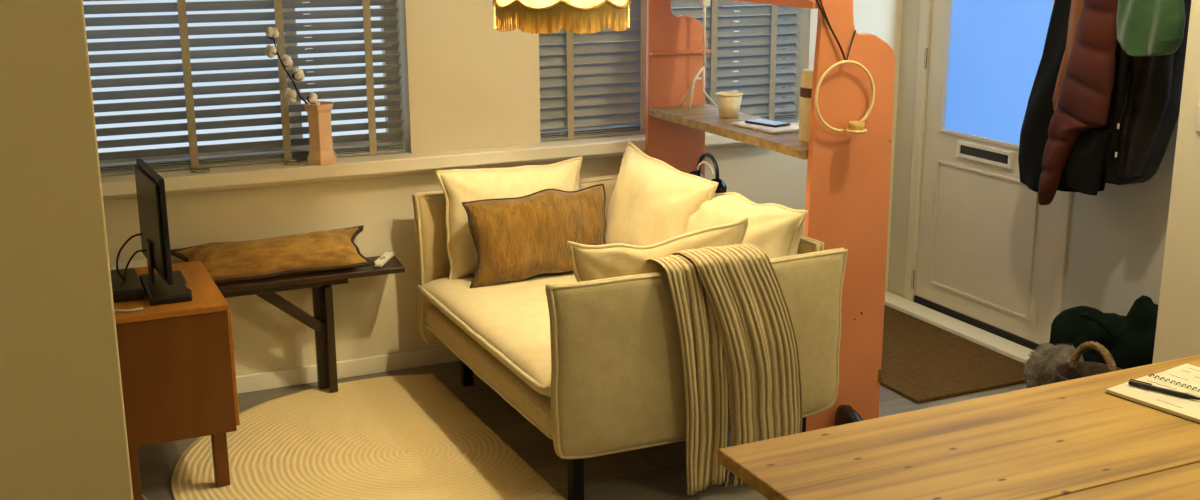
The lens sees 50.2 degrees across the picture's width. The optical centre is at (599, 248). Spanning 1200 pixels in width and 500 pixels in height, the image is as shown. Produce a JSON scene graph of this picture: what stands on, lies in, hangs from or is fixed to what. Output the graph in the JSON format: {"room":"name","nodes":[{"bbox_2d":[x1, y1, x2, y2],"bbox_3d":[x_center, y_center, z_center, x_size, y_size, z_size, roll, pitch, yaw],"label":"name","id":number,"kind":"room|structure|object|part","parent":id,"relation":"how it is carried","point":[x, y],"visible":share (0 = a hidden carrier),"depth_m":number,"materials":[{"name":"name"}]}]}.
{"room":"living room","nodes":[
{"label":"living room","id":0,"kind":"room"},
{"bbox_2d":[0,0,132,499],"bbox_3d":[-1.885,-0.010,1.778,2.230,2.600,0.120,-7,16,-24],"label":"wall","id":1,"kind":"structure","parent":0,"point":[63,433],"depth_m":2.18,"materials":[{"name":"paint"}]},
{"bbox_2d":[103,0,902,375],"bbox_3d":[-1.178,-0.766,4.751,6.297,2.600,0.220,-7,16,-24],"label":"wall","id":2,"kind":"structure","parent":0,"point":[466,83],"depth_m":4.96,"materials":[{"name":"paint"}]},
{"bbox_2d":[99,5,400,163],"bbox_3d":[-1.372,-0.908,4.674,1.272,1.185,0.040,-7,16,-24],"label":"window","id":3,"kind":"structure","parent":2,"relation":"in","point":[294,125],"depth_m":4.87,"materials":[{"name":"paint"}]},
{"bbox_2d":[83,0,404,175],"bbox_3d":[-1.332,-0.883,4.574,1.246,1.183,0.062,-7,16,-24],"label":"blind","id":4,"kind":"object","parent":3,"relation":"attached to","point":[373,148],"visible":0.85,"depth_m":4.64,"materials":[{"name":"paint"}]},
{"bbox_3d":[-1.330,-0.327,4.715,1.246,0.036,0.054,-7,16,-24],"label":"rail","id":5,"kind":"part","parent":4,"relation":"part of","materials":[{"name":"paint"}]},
{"bbox_2d":[236,346,459,393],"bbox_3d":[-1.326,0.511,4.868,5.650,0.068,0.016,-7,16,-24],"label":"baseboard","id":6,"kind":"structure","parent":2,"relation":"attached to","point":[443,354],"depth_m":5.02,"materials":[{"name":"paint"}]},
{"bbox_2d":[103,143,750,199],"bbox_3d":[-0.758,-0.298,4.925,3.300,0.024,0.035,-7,16,-24],"label":"trim","id":7,"kind":"structure","parent":2,"relation":"attached to","point":[733,144],"depth_m":4.87,"materials":[{"name":"paint"}]},
{"bbox_2d":[101,120,798,196],"bbox_3d":[-0.679,-0.352,4.985,3.504,0.050,0.233,-7,16,-24],"label":"window sill","id":8,"kind":"structure","parent":2,"relation":"attached to","point":[116,185],"depth_m":4.82,"materials":[{"name":"paint"}]},
{"bbox_2d":[191,167,209,172],"bbox_3d":[-1.435,-0.285,4.591,0.067,0.017,0.064,-7,16,-24],"label":"loop","id":9,"kind":"object","parent":8,"relation":"on","point":[194,169],"visible":1,"depth_m":4.57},
{"bbox_2d":[283,160,301,164],"bbox_3d":[-1.135,-0.320,4.726,0.067,0.017,0.064,-7,16,-24],"label":"loop","id":10,"kind":"object","parent":8,"relation":"on","point":[287,162],"visible":1,"depth_m":4.71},
{"bbox_2d":[304,101,336,165],"bbox_3d":[-1.030,-0.425,4.722,0.116,0.222,0.113,-7,16,-24],"label":"vase","id":11,"kind":"object","parent":8,"relation":"on","point":[322,152],"visible":0.99,"depth_m":4.69,"materials":[{"name":"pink ceramic"}]},
{"bbox_2d":[265,27,317,104],"bbox_3d":[-1.102,-0.584,4.633,0.200,0.437,0.062,-7,16,-24],"label":"branch","id":12,"kind":"object","parent":11,"relation":"in","point":[289,95],"visible":1,"depth_m":4.61,"materials":[{"name":"white plant"}]},
{"bbox_3d":[-1.093,-0.569,4.656,0.166,0.397,0.013,-8,16,-28],"label":"stem","id":13,"kind":"part","parent":12,"relation":"part of","materials":[{"name":"plant"}]},
{"bbox_2d":[540,6,792,130],"bbox_3d":[0.271,-1.101,5.412,1.275,1.185,0.040,-7,16,-24],"label":"window","id":14,"kind":"structure","parent":2,"relation":"in","point":[718,6],"depth_m":5.50,"materials":[{"name":"paint"}]},
{"bbox_2d":[539,0,800,141],"bbox_3d":[0.306,-1.076,5.309,1.234,1.183,0.062,-7,16,-24],"label":"blind","id":15,"kind":"object","parent":14,"relation":"attached to","point":[585,83],"visible":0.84,"depth_m":5.33,"materials":[{"name":"paint"}]},
{"bbox_3d":[0.308,-0.520,5.451,1.234,0.036,0.054,-7,16,-24],"label":"rail","id":16,"kind":"part","parent":15,"relation":"part of","materials":[{"name":"paint"}]},
{"bbox_2d":[137,361,1026,499],"bbox_3d":[0.513,1.330,1.907,6.600,0.080,7.535,-7,16,-24],"label":"floor","id":17,"kind":"structure","parent":0,"point":[659,472],"depth_m":4.26,"materials":[{"name":"beige carpet"}]},
{"bbox_2d":[114,261,239,499],"bbox_3d":[-1.400,0.416,4.149,0.390,0.604,0.580,-7,16,-24],"label":"base cabinet","id":18,"kind":"object","parent":17,"relation":"on","point":[177,360],"visible":0.73,"depth_m":3.88,"materials":[{"name":"brown wood"}]},
{"bbox_2d":[110,268,144,302],"bbox_3d":[-1.514,0.116,4.033,0.123,0.034,0.280,-7,16,-24],"label":"box","id":19,"kind":"object","parent":18,"relation":"on","point":[132,289],"visible":0.56,"depth_m":3.96,"materials":[{"name":"black plastic"}]},
{"bbox_2d":[110,260,146,269],"bbox_3d":[-1.625,0.109,4.422,0.130,0.114,0.110,-7,16,-24],"label":"router","id":20,"kind":"object","parent":19,"relation":"on","point":[136,263],"visible":0.23,"depth_m":4.40,"materials":[{"name":"white plastic"}]},
{"bbox_2d":[116,233,142,280],"bbox_3d":[-1.461,0.032,3.980,0.088,0.152,0.045,-7,16,-24],"label":"cable","id":21,"kind":"object","parent":19,"relation":"on","point":[139,234],"visible":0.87,"depth_m":3.95,"materials":[{"name":"black plastic"}]},
{"bbox_2d":[118,250,146,288],"bbox_3d":[-1.442,0.063,3.943,0.011,0.109,0.105,12,19,41],"label":"cable","id":22,"kind":"object","parent":19,"relation":"on","point":[133,255],"visible":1,"depth_m":3.93,"materials":[{"name":"black plastic"}]},
{"bbox_2d":[114,307,142,311],"bbox_3d":[-1.421,0.184,3.812,0.115,0.008,0.021,-3,15,-12],"label":"cable","id":23,"kind":"object","parent":18,"relation":"on","point":[136,309],"visible":0.69,"depth_m":3.81,"materials":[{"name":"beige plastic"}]},
{"bbox_3d":[-1.430,0.690,3.911,0.042,0.190,0.042,-7,16,-24],"label":"leg","id":24,"kind":"part","parent":18,"relation":"part of","materials":[{"name":"brown wood"}]},
{"bbox_2d":[134,158,191,305],"bbox_3d":[-1.386,-0.063,4.027,0.130,0.384,0.410,-7,16,-24],"label":"monitor","id":25,"kind":"object","parent":18,"relation":"on","point":[167,286],"visible":1,"depth_m":3.94,"materials":[{"name":"black plastic"}]},
{"bbox_3d":[-1.191,0.656,4.017,0.042,0.178,0.042,-7,16,-24],"label":"leg","id":26,"kind":"part","parent":18,"relation":"part of","materials":[{"name":"brown wood"}]},
{"bbox_3d":[-1.188,0.345,4.074,0.012,0.370,0.272,-7,16,-24],"label":"drawer","id":27,"kind":"part","parent":18,"relation":"part of","materials":[{"name":"brown wood"}]},
{"bbox_2d":[171,374,565,499],"bbox_3d":[-0.830,0.709,4.192,1.091,0.011,1.544,-7,16,-24],"label":"jute rug","id":28,"kind":"object","parent":17,"relation":"on","point":[397,437],"visible":1,"depth_m":4.28,"materials":[{"name":"beige wicker"}]},
{"bbox_2d":[217,256,404,392],"bbox_3d":[-1.339,0.338,4.689,1.278,0.464,0.204,-7,16,-24],"label":"bench","id":29,"kind":"object","parent":28,"relation":"on","point":[322,322],"visible":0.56,"depth_m":4.74,"materials":[{"name":"brown wood"}]},
{"bbox_2d":[171,225,374,284],"bbox_3d":[-1.196,0.035,4.694,0.716,0.166,0.170,-7,16,-24],"label":"lumbar pillow","id":30,"kind":"object","parent":29,"relation":"on","point":[330,250],"visible":0.83,"depth_m":4.64,"materials":[{"name":"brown fabric"}]},
{"bbox_3d":[-1.340,0.124,4.635,1.278,0.022,0.204,-7,16,-24],"label":"seat","id":31,"kind":"part","parent":29,"relation":"part of","materials":[{"name":"brown wood"}]},
{"bbox_3d":[-1.051,0.316,4.820,0.042,0.442,0.025,-7,16,-24],"label":"leg","id":32,"kind":"part","parent":29,"relation":"part of","materials":[{"name":"brown wood"}]},
{"bbox_3d":[-1.006,0.340,4.786,0.028,0.412,0.027,-7,16,-24],"label":"leg","id":33,"kind":"part","parent":29,"relation":"part of","materials":[{"name":"brown wood"}]},
{"bbox_2d":[373,252,393,266],"bbox_3d":[-0.823,0.041,4.869,0.038,0.018,0.170,2,14,7],"label":"remote control","id":34,"kind":"object","parent":29,"relation":"on","point":[386,256],"visible":1,"depth_m":4.85,"materials":[{"name":"white plastic"}]},
{"bbox_2d":[412,174,847,499],"bbox_3d":[0.028,0.245,4.526,1.046,0.739,1.428,-7,16,-24],"label":"sofa","id":35,"kind":"object","parent":17,"relation":"on","point":[596,366],"visible":0.56,"depth_m":3.92,"materials":[{"name":"fabric"}]},
{"bbox_3d":[-0.511,0.412,4.906,0.038,0.233,0.038,-7,16,-24],"label":"leg","id":36,"kind":"part","parent":35,"relation":"part of","materials":[{"name":"black metal"}]},
{"bbox_3d":[-0.003,0.349,4.526,0.893,0.096,1.220,-7,16,-24],"label":"frame","id":37,"kind":"part","parent":35,"relation":"part of","materials":[{"name":"fabric"}]},
{"bbox_2d":[421,272,576,396],"bbox_3d":[-0.013,0.236,4.498,0.911,0.126,1.224,-7,16,-24],"label":"seat cushion","id":38,"kind":"object","parent":35,"relation":"on","point":[507,325],"depth_m":4.35,"materials":[{"name":"fabric"}]},
{"bbox_2d":[435,157,581,279],"bbox_3d":[-0.319,-0.109,4.862,0.604,0.432,0.199,-7,16,-24],"label":"sofa cushion","id":39,"kind":"object","parent":35,"relation":"on","point":[458,186],"visible":0.54,"depth_m":4.75,"materials":[{"name":"fabric"}]},
{"bbox_3d":[-0.246,0.038,5.093,0.995,0.603,0.102,-7,16,-24],"label":"armrest","id":40,"kind":"part","parent":35,"relation":"part of","materials":[{"name":"fabric"}]},
{"bbox_2d":[462,184,605,287],"bbox_3d":[-0.223,-0.048,4.749,0.591,0.335,0.180,-7,16,-24],"label":"throw pillow","id":41,"kind":"object","parent":35,"relation":"on","point":[524,237],"visible":0.81,"depth_m":4.67,"materials":[{"name":"brown fabric"}]},
{"bbox_3d":[-0.074,0.662,3.911,0.038,0.233,0.038,-7,16,-24],"label":"leg","id":42,"kind":"part","parent":35,"relation":"part of","materials":[{"name":"black metal"}]},
{"bbox_2d":[567,217,747,281],"bbox_3d":[0.181,0.143,3.959,0.617,0.436,0.146,-7,16,-24],"label":"sofa cushion","id":43,"kind":"object","parent":35,"relation":"on","point":[588,262],"visible":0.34,"depth_m":3.84,"materials":[{"name":"fabric"}]},
{"bbox_2d":[605,141,718,245],"bbox_3d":[0.208,-0.084,4.699,0.238,0.524,0.713,-7,16,-24],"label":"sofa cushion","id":44,"kind":"object","parent":35,"relation":"on","point":[652,201],"visible":0.51,"depth_m":4.58,"materials":[{"name":"fabric"}]},
{"bbox_3d":[0.316,0.317,3.924,1.019,0.540,0.088,-7,16,-24],"label":"armrest","id":45,"kind":"part","parent":35,"relation":"part of","materials":[{"name":"fabric"}]},
{"bbox_2d":[689,153,726,193],"bbox_3d":[0.394,-0.278,4.758,0.076,0.153,0.212,-7,16,-24],"label":"headphones","id":46,"kind":"object","parent":35,"relation":"on","point":[722,188],"visible":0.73,"depth_m":4.71,"materials":[{"name":"black plastic"}]},
{"bbox_2d":[689,171,703,177],"bbox_3d":[0.360,-0.257,4.840,0.076,0.072,0.049,-7,16,-24],"label":"ear cup","id":47,"kind":"object","parent":46,"relation":"on","point":[698,173],"depth_m":4.83,"materials":[{"name":"black plastic"}]},
{"bbox_2d":[710,178,726,193],"bbox_3d":[0.429,-0.221,4.697,0.076,0.072,0.049,-7,16,-24],"label":"ear cup","id":48,"kind":"object","parent":46,"relation":"on","point":[722,188],"depth_m":4.69,"materials":[{"name":"black plastic"}]},
{"bbox_2d":[646,243,801,494],"bbox_3d":[0.396,0.364,3.949,0.487,0.752,0.203,-7,16,-24],"label":"throw blanket","id":49,"kind":"object","parent":35,"relation":"on","point":[734,320],"visible":0.88,"depth_m":3.86,"materials":[{"name":"beige fabric"}]},
{"bbox_2d":[685,192,807,258],"bbox_3d":[0.453,0.038,4.321,0.248,0.444,0.608,-8,16,-30],"label":"sofa cushion","id":50,"kind":"object","parent":35,"relation":"on","point":[776,229],"visible":0.25,"depth_m":4.12,"materials":[{"name":"fabric"}]},
{"bbox_3d":[0.656,0.576,4.239,0.038,0.233,0.038,-7,16,-24],"label":"leg","id":51,"kind":"part","parent":35,"relation":"part of","materials":[{"name":"black metal"}]},
{"bbox_3d":[0.441,0.121,4.693,0.084,0.560,1.244,-7,16,-24],"label":"backrest","id":52,"kind":"part","parent":35,"relation":"part of","materials":[{"name":"fabric"}]},
{"bbox_2d":[645,0,894,431],"bbox_3d":[0.585,-0.317,4.781,0.353,1.697,1.166,-7,16,-24],"label":"shelf unit","id":53,"kind":"object","parent":17,"relation":"on","point":[848,179],"visible":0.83,"depth_m":4.35,"materials":[{"name":"paint"}]},
{"bbox_3d":[0.310,-0.439,5.269,0.278,1.697,0.022,-7,16,-24],"label":"panel","id":54,"kind":"part","parent":53,"relation":"part of","materials":[{"name":"paint"}]},
{"bbox_2d":[678,0,717,108],"bbox_3d":[0.393,-0.784,5.089,0.133,0.452,0.098,-7,16,-24],"label":"wire stand","id":55,"kind":"object","parent":53,"relation":"on","point":[704,3],"visible":1,"depth_m":5.08,"materials":[{"name":"white metal"}]},
{"bbox_3d":[0.355,-0.633,5.123,0.090,0.143,0.014,6,15,23],"label":"leg","id":56,"kind":"part","parent":55,"relation":"part of","materials":[{"name":"white ceramic"}]},
{"bbox_3d":[0.382,-0.640,5.096,0.086,0.168,0.018,-12,18,-39],"label":"leg","id":57,"kind":"part","parent":55,"relation":"part of","materials":[{"name":"white ceramic"}]},
{"bbox_3d":[0.441,-0.643,5.114,0.063,0.166,0.009,2,14,7],"label":"leg","id":58,"kind":"part","parent":55,"relation":"part of","materials":[{"name":"white ceramic"}]},
{"bbox_3d":[0.552,-0.443,4.737,0.265,0.032,1.114,-7,16,-24],"label":"wooden shelf","id":59,"kind":"part","parent":53,"relation":"part of","materials":[{"name":"brown wood"}]},
{"bbox_2d":[716,92,742,117],"bbox_3d":[0.493,-0.548,4.896,0.107,0.090,0.107,-7,16,-24],"label":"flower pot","id":60,"kind":"object","parent":53,"relation":"on","point":[729,103],"visible":1,"depth_m":4.86,"materials":[{"name":"white ceramic"}]},
{"bbox_2d":[731,121,798,133],"bbox_3d":[0.613,-0.442,4.644,0.156,0.010,0.260,-9,16,-30],"label":"notepad","id":61,"kind":"object","parent":53,"relation":"on","point":[791,128],"visible":0.52,"depth_m":4.58,"materials":[{"name":"white paper"}]},
{"bbox_2d":[745,119,789,126],"bbox_3d":[0.610,-0.457,4.661,0.080,0.008,0.156,-11,18,-37],"label":"phone","id":62,"kind":"object","parent":61,"relation":"on","point":[764,122],"visible":1,"depth_m":4.64,"materials":[{"name":"black plastic"}]},
{"bbox_3d":[0.507,-0.907,4.599,0.140,0.025,1.114,-7,16,-24],"label":"shelf","id":63,"kind":"part","parent":53,"relation":"part of","materials":[{"name":"paint"}]},
{"bbox_2d":[798,68,813,141],"bbox_3d":[0.739,-0.486,4.352,0.121,0.238,0.121,-7,16,-24],"label":"canister","id":64,"kind":"object","parent":53,"relation":"on","point":[806,80],"visible":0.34,"depth_m":4.32,"materials":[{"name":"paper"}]},
{"bbox_2d":[814,0,874,133],"bbox_3d":[0.795,-0.597,4.096,0.252,0.464,0.096,-7,16,-24],"label":"candle holder","id":65,"kind":"object","parent":53,"relation":"hanging from","point":[856,127],"visible":1,"depth_m":4.13,"materials":[{"name":"beige paint"}]},
{"bbox_3d":[0.736,-0.712,4.083,0.121,0.234,0.008,-5,15,-17],"label":"cord","id":66,"kind":"part","parent":65,"relation":"part of","materials":[{"name":"black plastic"}]},
{"bbox_3d":[0.728,-0.710,4.078,0.140,0.235,0.022,-7,16,-24],"label":"cord","id":67,"kind":"part","parent":65,"relation":"part of","materials":[{"name":"black plastic"}]},
{"bbox_3d":[0.810,-0.654,4.132,0.006,0.097,0.049,14,20,43],"label":"cord","id":68,"kind":"part","parent":65,"relation":"part of","materials":[{"name":"black plastic"}]},
{"bbox_3d":[0.830,-0.382,4.153,0.072,0.009,0.072,-7,16,-24],"label":"drip plate","id":69,"kind":"part","parent":65,"relation":"part of","materials":[{"name":"beige paint"}]},
{"bbox_2d":[848,121,864,129],"bbox_3d":[0.830,-0.398,4.149,0.054,0.024,0.054,-7,16,-24],"label":"candle cup","id":70,"kind":"object","parent":65,"relation":"on","point":[852,125],"depth_m":4.13,"materials":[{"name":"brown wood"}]},
{"bbox_3d":[0.831,-0.192,4.285,0.334,1.697,0.025,-7,16,-24],"label":"panel","id":71,"kind":"part","parent":53,"relation":"part of","materials":[{"name":"paint"}]},
{"bbox_3d":[0.985,0.449,4.504,0.016,0.050,0.003,-7,16,-24],"label":"hinge plate","id":72,"kind":"part","parent":53,"relation":"part of","materials":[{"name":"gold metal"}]},
{"bbox_2d":[834,405,863,425],"bbox_3d":[0.889,0.615,4.333,0.086,0.112,0.262,-7,16,-24],"label":"shoe","id":73,"kind":"object","parent":17,"relation":"on","point":[845,414],"visible":0.19,"depth_m":4.38,"materials":[{"name":"black leather"}]},
{"bbox_2d":[880,305,1025,403],"bbox_3d":[1.211,0.401,5.367,0.643,0.015,1.185,-7,16,-24],"label":"door mat","id":74,"kind":"object","parent":17,"relation":"on","point":[922,361],"visible":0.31,"depth_m":5.10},
{"bbox_2d":[717,355,1199,499],"bbox_3d":[1.358,0.787,2.344,1.895,0.749,1.304,-7,16,-24],"label":"dining table","id":75,"kind":"object","parent":17,"relation":"on","point":[1072,439],"visible":1,"depth_m":2.41,"materials":[{"name":"brown wood"}]},
{"bbox_2d":[1104,364,1199,423],"bbox_3d":[1.258,0.301,2.714,0.302,0.013,0.219,-10,17,-33],"label":"notebook","id":76,"kind":"object","parent":75,"relation":"on","point":[1185,378],"visible":0.94,"depth_m":2.70,"materials":[{"name":"paper"}]},
{"bbox_2d":[1128,379,1199,399],"bbox_3d":[1.190,0.298,2.685,0.159,0.014,0.010,12,19,41],"label":"pen","id":77,"kind":"object","parent":76,"relation":"on","point":[1149,386],"visible":1,"depth_m":2.69,"materials":[{"name":"black plastic"}]},
{"bbox_2d":[1022,342,1083,387],"bbox_3d":[1.666,0.452,4.659,0.199,0.257,0.320,-4,15,-16],"label":"bundle","id":78,"kind":"object","parent":17,"relation":"on","point":[1039,369],"visible":0.45,"depth_m":4.63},
{"bbox_2d":[1054,341,1122,382],"bbox_3d":[1.681,0.482,4.376,0.251,0.340,0.251,-7,16,-24],"label":"wicker basket","id":79,"kind":"object","parent":17,"relation":"on","point":[1074,369],"visible":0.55,"depth_m":4.43,"materials":[{"name":"brown wicker"}]},
{"bbox_3d":[1.681,0.379,4.349,0.030,0.127,0.212,-7,16,-24],"label":"handle","id":80,"kind":"part","parent":79,"relation":"part of","materials":[{"name":"wicker"}]},
{"bbox_2d":[1049,295,1158,368],"bbox_3d":[1.842,0.362,4.580,0.277,0.469,0.582,-7,16,-24],"label":"cloth bag","id":81,"kind":"object","parent":17,"relation":"on","point":[1130,338],"visible":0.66,"depth_m":4.46,"materials":[{"name":"green fabric"}]},
{"bbox_2d":[887,0,1178,315],"bbox_3d":[1.854,-0.841,4.998,0.220,2.600,1.865,-7,16,-24],"label":"wall","id":82,"kind":"structure","parent":0,"point":[1117,236],"depth_m":4.86,"materials":[{"name":"paint"}]},
{"bbox_2d":[885,291,1033,362],"bbox_3d":[1.551,0.348,5.544,0.114,0.030,1.135,-7,16,-24],"label":"trim","id":83,"kind":"structure","parent":82,"relation":"attached to","point":[1015,351],"depth_m":5.51,"materials":[{"name":"paint"}]},
{"bbox_2d":[904,0,1071,349],"bbox_3d":[1.630,-0.667,5.293,0.084,2.120,0.965,-7,16,-24],"label":"door","id":84,"kind":"structure","parent":82,"relation":"in","point":[983,252],"depth_m":5.41,"materials":[{"name":"paint"}]},
{"bbox_3d":[1.623,-0.049,5.452,0.011,0.565,0.618,-7,16,-24],"label":"panel moulding","id":85,"kind":"part","parent":84,"relation":"part of","materials":[{"name":"paint"}]},
{"bbox_3d":[1.640,-0.990,5.214,0.008,1.116,0.630,-7,16,-24],"label":"glass pane","id":86,"kind":"part","parent":84,"relation":"part of","materials":[{"name":"blue glass"}]},
{"bbox_3d":[1.828,-1.212,4.276,0.336,0.085,0.680,-7,16,-24],"label":"coat rack","id":87,"kind":"object","parent":82,"relation":"attached to","visible":0},
{"bbox_2d":[1018,0,1105,191],"bbox_3d":[1.701,-0.708,4.609,0.150,1.065,0.411,-7,16,-24],"label":"coat","id":88,"kind":"object","parent":87,"relation":"hanging from","point":[1060,37],"visible":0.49,"depth_m":4.68,"materials":[{"name":"fabric"}]},
{"bbox_2d":[1038,0,1117,204],"bbox_3d":[1.690,-0.658,4.455,0.096,1.085,0.299,-7,16,-24],"label":"puffer jacket","id":89,"kind":"object","parent":87,"relation":"hanging from","point":[1084,100],"visible":0.98,"depth_m":4.46,"materials":[{"name":"brown fabric"}]},
{"bbox_2d":[1102,0,1190,184],"bbox_3d":[1.848,-0.689,4.356,0.176,0.978,0.352,-7,16,-24],"label":"leather jacket","id":90,"kind":"object","parent":87,"relation":"hanging from","point":[1143,115],"visible":0.68,"depth_m":4.34,"materials":[{"name":"black leather"}]},
{"bbox_3d":[1.791,-0.511,4.369,0.008,0.171,0.029,-5,15,-17],"label":"toggle cord","id":91,"kind":"part","parent":90,"relation":"part of","materials":[{"name":"black fabric"}]},
{"bbox_2d":[1116,0,1185,55],"bbox_3d":[1.763,-0.868,4.094,0.114,0.502,0.260,-7,16,-24],"label":"bag","id":92,"kind":"object","parent":87,"relation":"hanging from","point":[1144,27],"visible":1,"depth_m":4.09,"materials":[{"name":"green fabric"}]},
{"bbox_2d":[1152,0,1199,363],"bbox_3d":[2.997,0.004,1.646,0.104,2.600,5.370,-7,16,-24],"label":"wall","id":93,"kind":"structure","parent":0,"point":[1177,335],"depth_m":4.05,"materials":[{"name":"paint"}]},
{"bbox_2d":[1195,104,1199,131],"bbox_3d":[1.862,-0.395,3.921,0.016,0.085,0.085,-7,16,-24],"label":"light switch","id":94,"kind":"object","parent":93,"relation":"attached to","point":[1197,128],"visible":1,"depth_m":3.95,"materials":[{"name":"white plastic"}]},
{"bbox_3d":[0.503,-1.268,1.249,6.600,0.080,7.535,-7,16,-24],"label":"ceiling","id":95,"kind":"structure","parent":0,"visible":0},
{"bbox_2d":[493,0,630,33],"bbox_3d":[-0.120,-1.260,3.830,0.426,1.197,0.426,-7,16,-24],"label":"pendant lamp","id":96,"kind":"object","parent":95,"relation":"hanging from","point":[531,16],"visible":1,"depth_m":3.79,"materials":[{"name":"fabric"}]},
{"bbox_3d":[-0.119,-0.879,3.927,0.414,0.263,0.413,-7,16,-24],"label":"lamp shade","id":97,"kind":"part","parent":96,"relation":"part of","materials":[{"name":"fabric"}]},
{"bbox_3d":[-0.118,-0.763,3.956,0.426,0.031,0.426,-7,16,-24],"label":"scalloped trim","id":98,"kind":"part","parent":96,"relation":"part of","materials":[{"name":"gold fabric"}]}
]}

